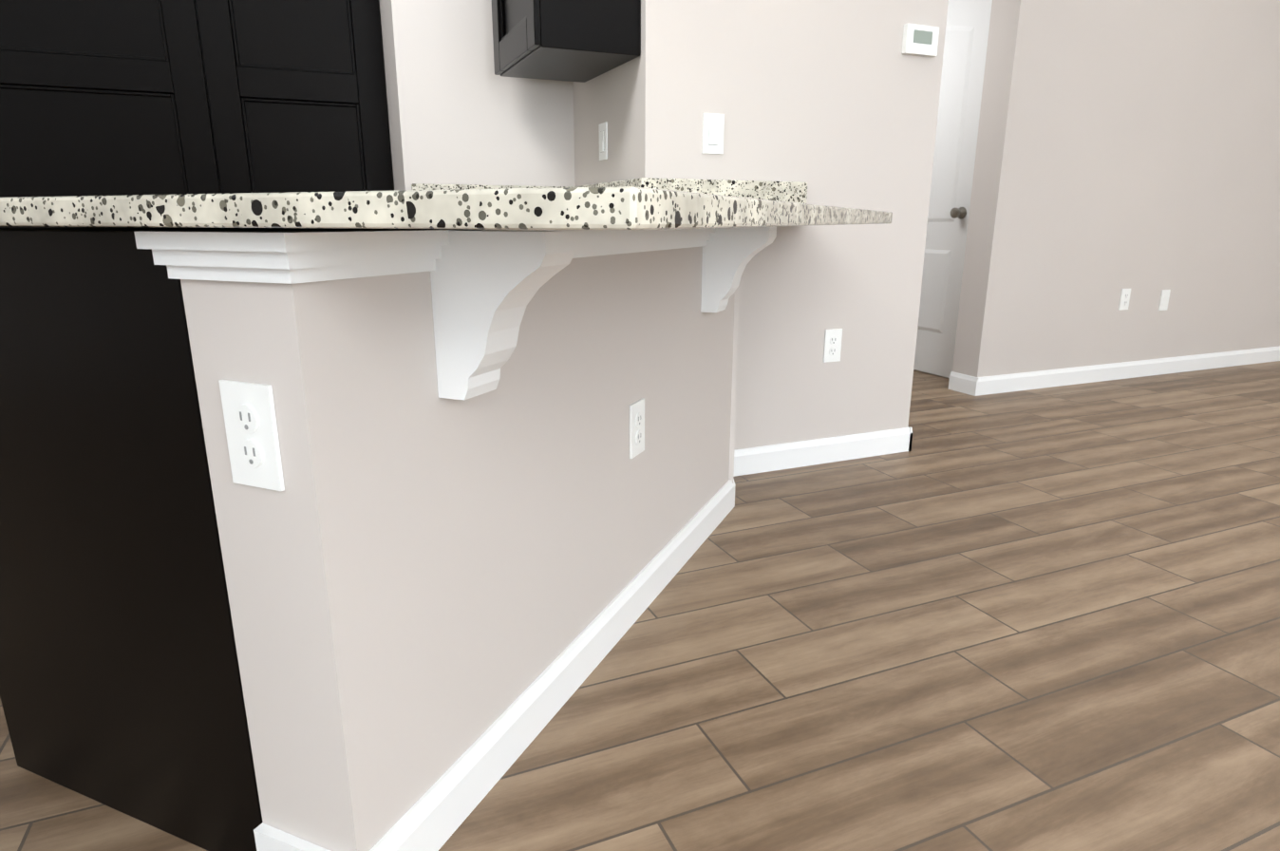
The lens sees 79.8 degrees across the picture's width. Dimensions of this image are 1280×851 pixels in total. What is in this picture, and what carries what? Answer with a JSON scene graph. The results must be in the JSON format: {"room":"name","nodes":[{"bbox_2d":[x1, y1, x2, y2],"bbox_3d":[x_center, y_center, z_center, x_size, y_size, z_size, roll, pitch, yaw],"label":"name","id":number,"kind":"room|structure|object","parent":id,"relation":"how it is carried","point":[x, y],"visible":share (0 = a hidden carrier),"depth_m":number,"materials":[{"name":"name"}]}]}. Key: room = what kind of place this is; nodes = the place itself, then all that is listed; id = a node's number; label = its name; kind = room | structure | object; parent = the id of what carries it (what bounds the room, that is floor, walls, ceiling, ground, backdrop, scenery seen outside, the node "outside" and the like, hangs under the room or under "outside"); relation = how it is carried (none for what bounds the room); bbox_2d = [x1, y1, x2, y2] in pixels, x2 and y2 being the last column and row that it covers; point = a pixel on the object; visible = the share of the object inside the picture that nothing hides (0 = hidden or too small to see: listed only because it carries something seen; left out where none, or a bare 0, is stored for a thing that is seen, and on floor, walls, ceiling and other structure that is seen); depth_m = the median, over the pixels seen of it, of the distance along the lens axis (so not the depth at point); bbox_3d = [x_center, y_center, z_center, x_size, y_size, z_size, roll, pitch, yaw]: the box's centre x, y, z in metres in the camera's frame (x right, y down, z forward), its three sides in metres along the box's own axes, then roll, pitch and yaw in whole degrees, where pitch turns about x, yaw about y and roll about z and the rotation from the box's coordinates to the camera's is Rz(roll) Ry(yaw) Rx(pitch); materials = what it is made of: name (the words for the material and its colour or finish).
{"room":"kitchen","nodes":[
{"label":"kitchen","id":0,"kind":"room"},
{"bbox_2d":[180,228,734,850],"bbox_3d":[-0.109,0.022,1.636,0.165,0.865,1.633,6,16,22],"label":"wall","id":1,"kind":"structure","parent":0,"point":[425,584],"depth_m":1.02,"materials":[{"name":"paint"}]},
{"bbox_2d":[218,379,284,490],"bbox_3d":[-0.433,0.011,0.851,0.075,0.120,0.008,6,16,22],"label":"outlet","id":2,"kind":"object","parent":1,"relation":"attached to","point":[251,425],"visible":1,"depth_m":0.85,"materials":[{"name":"white plastic"}]},
{"bbox_2d":[133,227,715,283],"bbox_3d":[-0.082,-0.351,1.455,1.354,0.050,1.169,-6,16,-22],"label":"crown molding","id":3,"kind":"structure","parent":1,"relation":"attached to","point":[289,257],"depth_m":0.81,"materials":[{"name":"white wood"}]},
{"bbox_2d":[253,478,735,850],"bbox_3d":[-0.082,0.411,1.673,1.319,0.095,1.144,-6,16,-22],"label":"baseboard","id":4,"kind":"structure","parent":1,"relation":"attached to","point":[435,816],"depth_m":1.31,"materials":[{"name":"white wood"}]},
{"bbox_2d":[430,229,575,399],"bbox_3d":[-0.175,-0.141,0.992,0.170,0.215,0.075,6,16,22],"label":"corbel bracket","id":5,"kind":"object","parent":1,"relation":"attached to","point":[486,285],"visible":0.96,"depth_m":0.96,"materials":[{"name":"white wood"}]},
{"bbox_2d":[629,397,644,458],"bbox_3d":[-0.004,0.006,1.655,0.008,0.118,0.072,6,16,22],"label":"outlet","id":6,"kind":"object","parent":1,"relation":"attached to","point":[636,427],"visible":1,"depth_m":1.65,"materials":[{"name":"white plastic"}]},
{"bbox_2d":[700,225,776,312],"bbox_3d":[0.251,-0.397,1.951,0.170,0.215,0.075,6,16,22],"label":"corbel bracket","id":7,"kind":"object","parent":1,"relation":"attached to","point":[728,254],"visible":0.94,"depth_m":1.92,"materials":[{"name":"white wood"}]},
{"bbox_2d":[378,0,575,190],"bbox_3d":[-0.819,-1.407,3.350,0.630,2.740,1.420,-6,16,-22],"label":"wall","id":8,"kind":"structure","parent":0,"point":[460,111],"depth_m":2.72,"materials":[{"name":"paint"}]},
{"bbox_2d":[0,360,1279,850],"bbox_3d":[1.244,0.748,0.716,12.250,0.060,9.050,-6,16,-22],"label":"floor","id":9,"kind":"structure","parent":0,"point":[1039,619],"depth_m":1.56,"materials":[{"name":"brown wood"}]},
{"bbox_2d":[0,0,224,227],"bbox_3d":[-2.047,-1.077,2.825,0.885,2.370,0.638,-6,16,-22],"label":"tall cabinet","id":10,"kind":"object","parent":9,"relation":"on","point":[133,97],"depth_m":2.58,"materials":[{"name":"black wood"}]},
{"bbox_2d":[0,226,367,850],"bbox_3d":[-0.486,0.006,1.696,0.573,0.865,1.450,6,16,22],"label":"base cabinet","id":11,"kind":"object","parent":9,"relation":"on","point":[120,683],"visible":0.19,"depth_m":1.01,"materials":[{"name":"black wood"}]},
{"bbox_2d":[0,177,892,229],"bbox_3d":[-0.254,-0.513,1.687,2.207,0.132,2.399,-6,16,-22],"label":"countertop","id":12,"kind":"structure","parent":11,"relation":"on","point":[646,203],"depth_m":0.67,"materials":[{"name":"stone"}]},
{"bbox_2d":[201,0,394,193],"bbox_3d":[-1.364,-1.152,3.109,0.602,2.370,0.638,-6,16,-22],"label":"tall cabinet","id":13,"kind":"object","parent":9,"relation":"on","point":[299,94],"depth_m":2.80,"materials":[{"name":"black wood"}]},
{"bbox_2d":[572,0,948,482],"bbox_3d":[0.177,-1.383,3.266,1.130,2.740,2.369,-6,16,-22],"label":"wall","id":14,"kind":"structure","parent":0,"point":[833,103],"depth_m":2.60,"materials":[{"name":"paint"}]},
{"bbox_2d":[491,0,640,82],"bbox_3d":[-0.249,-1.651,2.271,0.356,1.070,0.550,-6,16,-22],"label":"upper cabinet","id":15,"kind":"object","parent":14,"relation":"attached to","point":[582,41],"visible":1,"depth_m":2.24,"materials":[{"name":"black wood"}]},
{"bbox_2d":[598,121,607,160],"bbox_3d":[-0.128,-0.969,2.616,0.010,0.118,0.072,-6,16,-22],"label":"light switch","id":16,"kind":"object","parent":14,"relation":"attached to","point":[603,139],"visible":1,"depth_m":2.60,"materials":[{"name":"white plastic"}]},
{"bbox_2d":[702,112,724,153],"bbox_3d":[0.230,-0.910,2.389,0.072,0.118,0.010,-6,16,-22],"label":"light switch","id":17,"kind":"object","parent":14,"relation":"attached to","point":[713,133],"visible":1,"depth_m":2.39,"materials":[{"name":"white plastic"}]},
{"bbox_2d":[733,426,912,476],"bbox_3d":[0.543,0.110,2.800,1.144,0.095,0.014,-6,16,-22],"label":"baseboard","id":18,"kind":"structure","parent":14,"relation":"attached to","point":[787,455],"depth_m":2.82,"materials":[{"name":"white wood"}]},
{"bbox_2d":[823,328,842,362],"bbox_3d":[0.696,-0.288,2.764,0.072,0.118,0.008,-6,16,-22],"label":"outlet","id":19,"kind":"object","parent":14,"relation":"attached to","point":[832,345],"visible":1,"depth_m":2.76,"materials":[{"name":"white plastic"}]},
{"bbox_2d":[901,22,939,56],"bbox_3d":[0.951,-1.306,2.597,0.136,0.090,0.023,-6,16,-22],"label":"thermostat","id":20,"kind":"object","parent":14,"relation":"attached to","point":[919,40],"visible":1,"depth_m":2.59,"materials":[{"name":"white plastic"}]},
{"bbox_2d":[913,369,949,378],"bbox_3d":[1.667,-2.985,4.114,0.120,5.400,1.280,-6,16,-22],"label":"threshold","id":21,"kind":"structure","parent":0,"point":[931,373],"depth_m":4.52,"materials":[{"name":"paint"}]},
{"bbox_2d":[913,0,992,377],"bbox_3d":[1.610,-1.358,4.423,0.077,2.096,0.902,-6,16,-22],"label":"hall door","id":22,"kind":"structure","parent":21,"relation":"in","point":[964,60],"depth_m":4.22,"materials":[{"name":"white wood"}]},
{"bbox_2d":[952,0,1279,376],"bbox_3d":[2.756,-1.617,4.149,4.330,2.740,0.170,-6,16,-22],"label":"wall","id":23,"kind":"structure","parent":0,"point":[1134,145],"depth_m":4.05,"materials":[{"name":"paint"}]},
{"bbox_2d":[948,345,1279,395],"bbox_3d":[3.114,-0.377,4.633,3.074,0.095,0.184,-6,16,-22],"label":"baseboard","id":24,"kind":"structure","parent":23,"relation":"attached to","point":[973,385],"depth_m":4.33,"materials":[{"name":"white wood"}]},
{"bbox_2d":[1118,288,1130,310],"bbox_3d":[2.705,-0.703,4.269,0.072,0.118,0.008,-6,16,-22],"label":"outlet","id":25,"kind":"object","parent":23,"relation":"attached to","point":[1124,298],"visible":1,"depth_m":4.27,"materials":[{"name":"white plastic"}]},
{"bbox_2d":[1158,289,1170,310],"bbox_3d":[3.018,-0.720,4.405,0.072,0.118,0.007,-6,16,-22],"label":"outlet","id":26,"kind":"object","parent":23,"relation":"attached to","point":[1164,299],"visible":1,"depth_m":4.40,"materials":[{"name":"white plastic"}]}
]}

